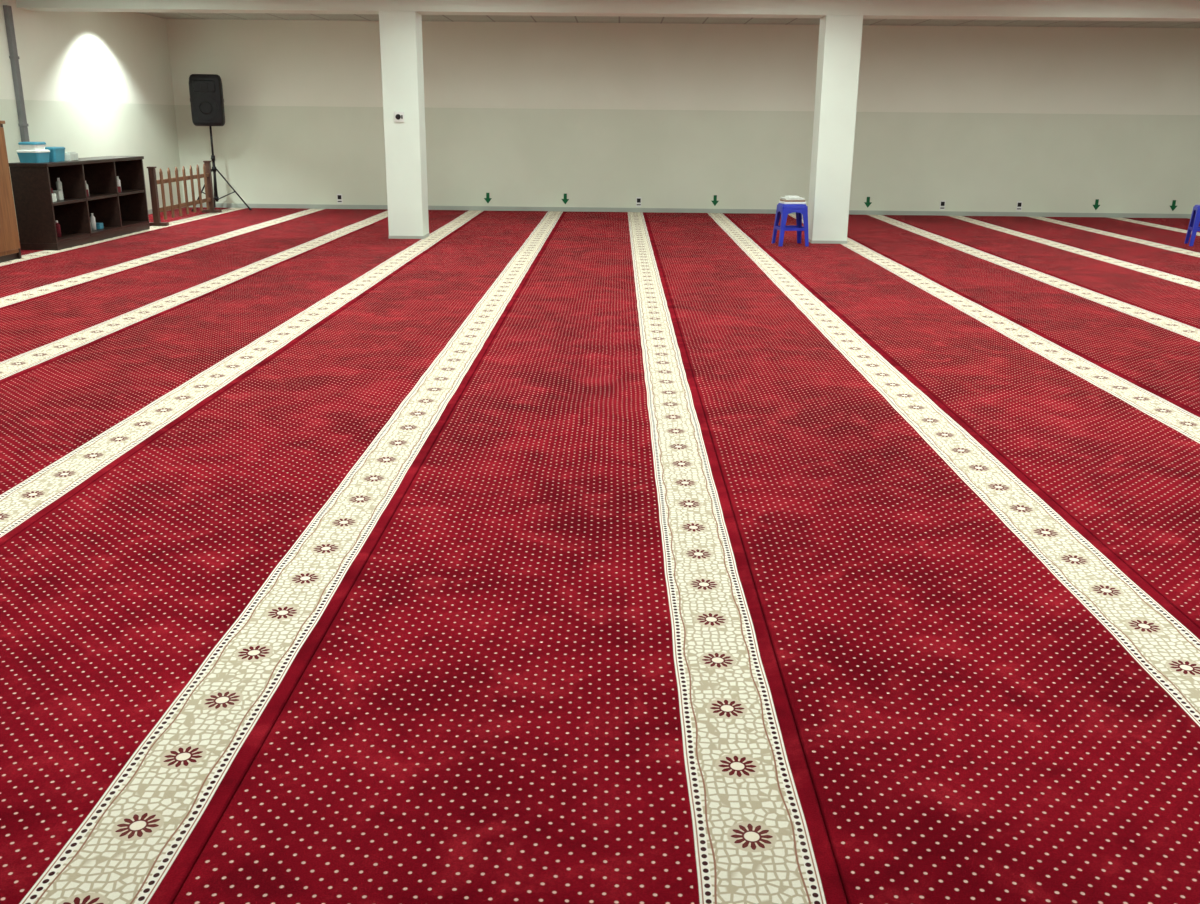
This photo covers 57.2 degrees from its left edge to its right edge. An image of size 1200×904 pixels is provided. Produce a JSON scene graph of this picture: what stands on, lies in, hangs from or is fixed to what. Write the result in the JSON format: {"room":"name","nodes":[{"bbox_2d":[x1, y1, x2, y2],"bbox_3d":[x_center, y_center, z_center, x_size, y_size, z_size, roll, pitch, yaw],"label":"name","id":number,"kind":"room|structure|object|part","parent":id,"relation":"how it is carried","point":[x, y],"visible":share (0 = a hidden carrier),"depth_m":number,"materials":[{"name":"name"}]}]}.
{"room":"mosque","nodes":[
{"label":"mosque","id":0,"kind":"room"},
{"bbox_2d":[0,0,183,233],"bbox_3d":[-6.577,-1.968,6.304,0.200,2.682,21.000,1,17,1],"label":"wall","id":1,"kind":"structure","parent":0,"point":[95,84],"depth_m":13.81,"materials":[{"name":"paint"}]},
{"bbox_2d":[3,5,29,141],"bbox_3d":[-6.355,-3.610,12.125,0.056,2.440,0.110,1,17,1],"label":"conduit","id":2,"kind":"object","parent":1,"relation":"attached to","point":[8,17],"visible":0.64,"depth_m":11.95,"materials":[{"name":"grey metal"}]},
{"bbox_2d":[16,0,1199,21],"bbox_3d":[2.925,-4.891,12.057,18.580,0.230,0.400,1,17,1],"label":"ceiling beam","id":3,"kind":"structure","parent":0,"point":[1080,10],"depth_m":11.92,"materials":[{"name":"white paint"}]},
{"bbox_2d":[137,12,1199,27],"bbox_3d":[2.825,-3.219,5.773,18.980,0.200,21.400,1,17,1],"label":"ceiling","id":4,"kind":"structure","parent":0,"point":[166,15],"depth_m":15.34,"materials":[{"name":"paint"}]},
{"bbox_2d":[166,19,1199,213],"bbox_3d":[2.977,-4.902,16.336,18.980,2.682,0.200,1,17,1],"label":"wall","id":5,"kind":"structure","parent":0,"point":[521,114],"depth_m":16.23,"materials":[{"name":"paint"}]},
{"bbox_2d":[337,194,341,202],"bbox_3d":[-3.944,-3.838,16.661,0.080,0.140,0.007,1,17,1],"label":"wall outlet","id":6,"kind":"object","parent":5,"relation":"attached to","point":[339,196],"visible":1,"depth_m":16.66,"materials":[{"name":"white plastic"}]},
{"bbox_2d":[484,193,491,202],"bbox_3d":[-1.694,-3.836,16.626,0.120,0.160,0.004,1,17,1],"label":"sticker","id":7,"kind":"object","parent":5,"relation":"attached to","point":[487,198],"visible":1,"depth_m":16.63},
{"bbox_2d":[562,194,568,203],"bbox_3d":[-0.525,-3.820,16.612,0.120,0.160,0.004,1,17,1],"label":"sticker","id":8,"kind":"object","parent":5,"relation":"attached to","point":[565,199],"visible":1,"depth_m":16.61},
{"bbox_2d":[636,197,640,206],"bbox_3d":[0.585,-3.776,16.606,0.080,0.140,0.007,1,17,1],"label":"wall outlet","id":9,"kind":"object","parent":5,"relation":"attached to","point":[638,199],"visible":1,"depth_m":16.60,"materials":[{"name":"white plastic"}]},
{"bbox_2d":[189,203,1190,217],"bbox_3d":[2.963,-3.622,16.611,18.580,0.072,0.012,1,17,1],"label":"baseboard","id":10,"kind":"structure","parent":5,"relation":"attached to","point":[219,205],"depth_m":16.63,"materials":[{"name":"paint"}]},
{"bbox_2d":[712,195,717,205],"bbox_3d":[1.735,-3.789,16.584,0.120,0.160,0.004,1,17,1],"label":"sticker","id":11,"kind":"object","parent":5,"relation":"attached to","point":[714,201],"visible":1,"depth_m":16.58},
{"bbox_2d":[864,197,871,207],"bbox_3d":[4.035,-3.758,16.556,0.120,0.160,0.004,1,17,1],"label":"sticker","id":12,"kind":"object","parent":5,"relation":"attached to","point":[867,203],"visible":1,"depth_m":16.55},
{"bbox_2d":[939,200,945,209],"bbox_3d":[5.154,-3.713,16.550,0.080,0.140,0.007,1,17,1],"label":"wall outlet","id":13,"kind":"object","parent":5,"relation":"attached to","point":[942,202],"visible":1,"depth_m":16.55,"materials":[{"name":"white plastic"}]},
{"bbox_2d":[1016,201,1022,210],"bbox_3d":[6.304,-3.698,16.536,0.080,0.140,0.007,1,17,1],"label":"wall outlet","id":14,"kind":"object","parent":5,"relation":"attached to","point":[1019,203],"visible":1,"depth_m":16.53,"materials":[{"name":"white plastic"}]},
{"bbox_2d":[1093,199,1099,209],"bbox_3d":[7.454,-3.711,16.514,0.120,0.160,0.004,1,17,1],"label":"sticker","id":15,"kind":"object","parent":5,"relation":"attached to","point":[1096,205],"visible":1,"depth_m":16.51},
{"bbox_2d":[1170,200,1176,210],"bbox_3d":[8.604,-3.695,16.500,0.120,0.160,0.004,1,17,1],"label":"sticker","id":16,"kind":"object","parent":5,"relation":"attached to","point":[1173,206],"visible":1,"depth_m":16.50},
{"bbox_3d":[2.798,-0.460,6.606,18.980,0.200,21.400,1,17,1],"label":"floor","id":17,"kind":"structure","parent":0,"visible":0},
{"bbox_2d":[0,207,247,267],"bbox_3d":[-5.975,-0.682,6.682,0.990,0.012,20.940,1,17,1],"label":"carpet runner","id":18,"kind":"object","parent":17,"relation":"on","point":[27,255],"visible":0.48,"depth_m":13.64,"materials":[{"name":"carpet"}]},
{"bbox_2d":[0,121,21,262],"bbox_3d":[-5.786,-2.314,9.874,0.525,1.270,1.140,1,17,1],"label":"cabinet","id":19,"kind":"object","parent":18,"relation":"on","point":[9,236],"visible":1,"depth_m":10.29,"materials":[{"name":"brown wood"}]},
{"bbox_2d":[9,156,149,249],"bbox_3d":[-5.701,-2.806,12.216,0.405,0.860,2.334,1,17,1],"label":"cubby shelf","id":20,"kind":"object","parent":18,"relation":"on","point":[125,212],"visible":0.95,"depth_m":11.86,"materials":[{"name":"brown wood"}]},
{"bbox_2d":[16,142,49,162],"bbox_3d":[-5.753,-3.044,11.168,0.231,0.200,0.273,1,17,1],"label":"tub","id":21,"kind":"object","parent":20,"relation":"on","point":[25,156],"depth_m":11.07,"materials":[{"name":"teal plastic"}]},
{"bbox_3d":[-5.752,-3.103,11.150,0.189,0.075,0.231,1,17,1],"label":"storage tub","id":22,"kind":"part","parent":21,"relation":"part of","materials":[{"name":"plastic"}]},
{"bbox_2d":[45,147,64,161],"bbox_3d":[-5.728,-3.104,11.463,0.231,0.145,0.252,1,17,1],"label":"tub","id":23,"kind":"object","parent":20,"relation":"on","point":[57,154],"visible":0.57,"depth_m":11.38,"materials":[{"name":"teal plastic"}]},
{"bbox_2d":[65,152,77,160],"bbox_3d":[-5.684,-3.167,11.778,0.100,0.085,0.320,-3,17,-10],"label":"tissue box","id":24,"kind":"object","parent":20,"relation":"on","point":[69,156],"visible":0.79,"depth_m":11.68,"materials":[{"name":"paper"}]},
{"bbox_2d":[51,176,121,236],"bbox_3d":[-5.678,-2.725,12.075,0.181,0.590,1.871,1,17,1],"label":"supplies","id":25,"kind":"object","parent":20,"relation":"in","point":[57,194],"visible":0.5,"depth_m":11.62,"materials":[{"name":"white plastic"}]},
{"bbox_2d":[147,161,221,225],"bbox_3d":[-5.574,-3.492,14.733,0.260,0.720,2.140,0,17,0],"label":"picket fence","id":26,"kind":"object","parent":18,"relation":"on","point":[207,175],"visible":0.96,"depth_m":14.51,"materials":[{"name":"brown wood"}]},
{"bbox_2d":[189,74,251,210],"bbox_3d":[-5.516,-4.492,16.012,0.778,1.893,0.766,1,17,1],"label":"speaker","id":27,"kind":"object","parent":18,"relation":"on","point":[206,90],"visible":0.98,"depth_m":15.67},
{"bbox_2d":[0,208,326,309],"bbox_3d":[-4.880,-0.667,6.669,1.200,0.012,20.940,1,17,1],"label":"carpet runner","id":28,"kind":"object","parent":17,"relation":"on","point":[26,281],"visible":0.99,"depth_m":10.99,"materials":[{"name":"red carpet"}]},
{"bbox_2d":[0,209,387,382],"bbox_3d":[-3.680,-0.651,6.654,1.200,0.012,20.940,1,17,1],"label":"carpet runner","id":29,"kind":"object","parent":17,"relation":"on","point":[35,333],"visible":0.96,"depth_m":8.72,"materials":[{"name":"red carpet"}]},
{"bbox_2d":[0,210,484,545],"bbox_3d":[-2.481,-0.634,6.640,1.200,0.012,20.940,1,17,1],"label":"carpet runner","id":30,"kind":"object","parent":17,"relation":"on","point":[66,422],"visible":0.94,"depth_m":6.02,"materials":[{"name":"red carpet"}]},
{"bbox_2d":[0,211,565,903],"bbox_3d":[-1.281,-0.618,6.625,1.200,0.012,20.940,1,17,1],"label":"carpet runner","id":31,"kind":"object","parent":17,"relation":"on","point":[158,623],"visible":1,"depth_m":3.32,"materials":[{"name":"red carpet"}]},
{"bbox_2d":[379,11,428,238],"bbox_3d":[-2.217,-3.678,12.507,0.406,2.452,0.406,1,17,1],"label":"column","id":32,"kind":"structure","parent":17,"relation":"on","point":[401,47],"depth_m":12.33,"materials":[{"name":"paint"}]},
{"bbox_2d":[394,112,403,121],"bbox_3d":[-2.239,-3.736,12.262,0.110,0.110,0.034,1,17,1],"label":"wall switch","id":33,"kind":"object","parent":32,"relation":"attached to","point":[398,116],"visible":1,"depth_m":12.25,"materials":[{"name":"white plastic"}]},
{"bbox_2d":[173,212,847,903],"bbox_3d":[-0.081,-0.601,6.610,1.200,0.012,20.940,1,17,1],"label":"carpet runner","id":34,"kind":"object","parent":17,"relation":"on","point":[552,675],"visible":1,"depth_m":2.76,"materials":[{"name":"red carpet"}]},
{"bbox_2d":[808,15,862,243],"bbox_3d":[2.642,-3.611,12.448,0.406,2.452,0.406,1,17,1],"label":"column","id":35,"kind":"structure","parent":17,"relation":"on","point":[840,36],"depth_m":12.27,"materials":[{"name":"paint"}]},
{"bbox_2d":[645,212,1199,903],"bbox_3d":[1.119,-0.585,6.596,1.200,0.012,20.940,1,17,1],"label":"carpet runner","id":36,"kind":"object","parent":17,"relation":"on","point":[988,704],"visible":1,"depth_m":3.02,"materials":[{"name":"red carpet"}]},
{"bbox_2d":[725,213,1199,628],"bbox_3d":[2.319,-0.569,6.581,1.200,0.012,20.940,1,17,1],"label":"carpet runner","id":37,"kind":"object","parent":17,"relation":"on","point":[1121,457],"visible":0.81,"depth_m":5.45,"materials":[{"name":"red carpet"}]},
{"bbox_2d":[772,203,808,245],"bbox_3d":[2.147,-2.558,12.356,0.338,0.455,0.338,-1,17,-6],"label":"plastic stool","id":38,"kind":"object","parent":37,"relation":"on","point":[783,210],"visible":0.98,"depth_m":12.23,"materials":[{"name":"blue plastic"}]},
{"bbox_2d":[779,196,805,203],"bbox_3d":[2.149,-2.816,12.278,0.240,0.082,0.200,-3,17,-10],"label":"stack","id":39,"kind":"object","parent":38,"relation":"on","point":[787,199],"visible":1,"depth_m":12.20,"materials":[{"name":"paper"}]},
{"bbox_2d":[847,214,1199,413],"bbox_3d":[3.518,-0.552,6.566,1.200,0.012,20.940,1,17,1],"label":"carpet runner","id":40,"kind":"object","parent":17,"relation":"on","point":[1159,352],"visible":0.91,"depth_m":8.33,"materials":[{"name":"red carpet"}]},
{"bbox_2d":[886,215,1199,327],"bbox_3d":[4.718,-0.536,6.551,1.200,0.012,20.940,1,17,1],"label":"carpet runner","id":41,"kind":"object","parent":17,"relation":"on","point":[1171,295],"visible":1,"depth_m":10.86,"materials":[{"name":"red carpet"}]},
{"bbox_2d":[966,216,1199,280],"bbox_3d":[5.918,-0.519,6.537,1.200,0.012,20.940,1,17,1],"label":"carpet runner","id":42,"kind":"object","parent":17,"relation":"on","point":[1179,261],"visible":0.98,"depth_m":12.95,"materials":[{"name":"red carpet"}]},
{"bbox_2d":[1047,217,1199,251],"bbox_3d":[7.118,-0.503,6.522,1.200,0.012,20.940,1,17,1],"label":"carpet runner","id":43,"kind":"object","parent":17,"relation":"on","point":[1173,236],"visible":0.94,"depth_m":14.69,"materials":[{"name":"red carpet"}]},
{"bbox_2d":[1184,205,1199,245],"bbox_3d":[7.013,-2.619,12.728,0.338,0.450,0.338,6,18,17],"label":"plastic stool","id":44,"kind":"object","parent":43,"relation":"on","point":[1194,222],"visible":1,"depth_m":12.68,"materials":[{"name":"blue plastic"}]},
{"bbox_2d":[1129,218,1199,231],"bbox_3d":[8.318,-0.486,6.508,1.200,0.012,20.940,1,17,1],"label":"carpet runner","id":45,"kind":"object","parent":17,"relation":"on","point":[1183,223],"visible":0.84,"depth_m":15.94,"materials":[{"name":"red carpet"}]}
]}

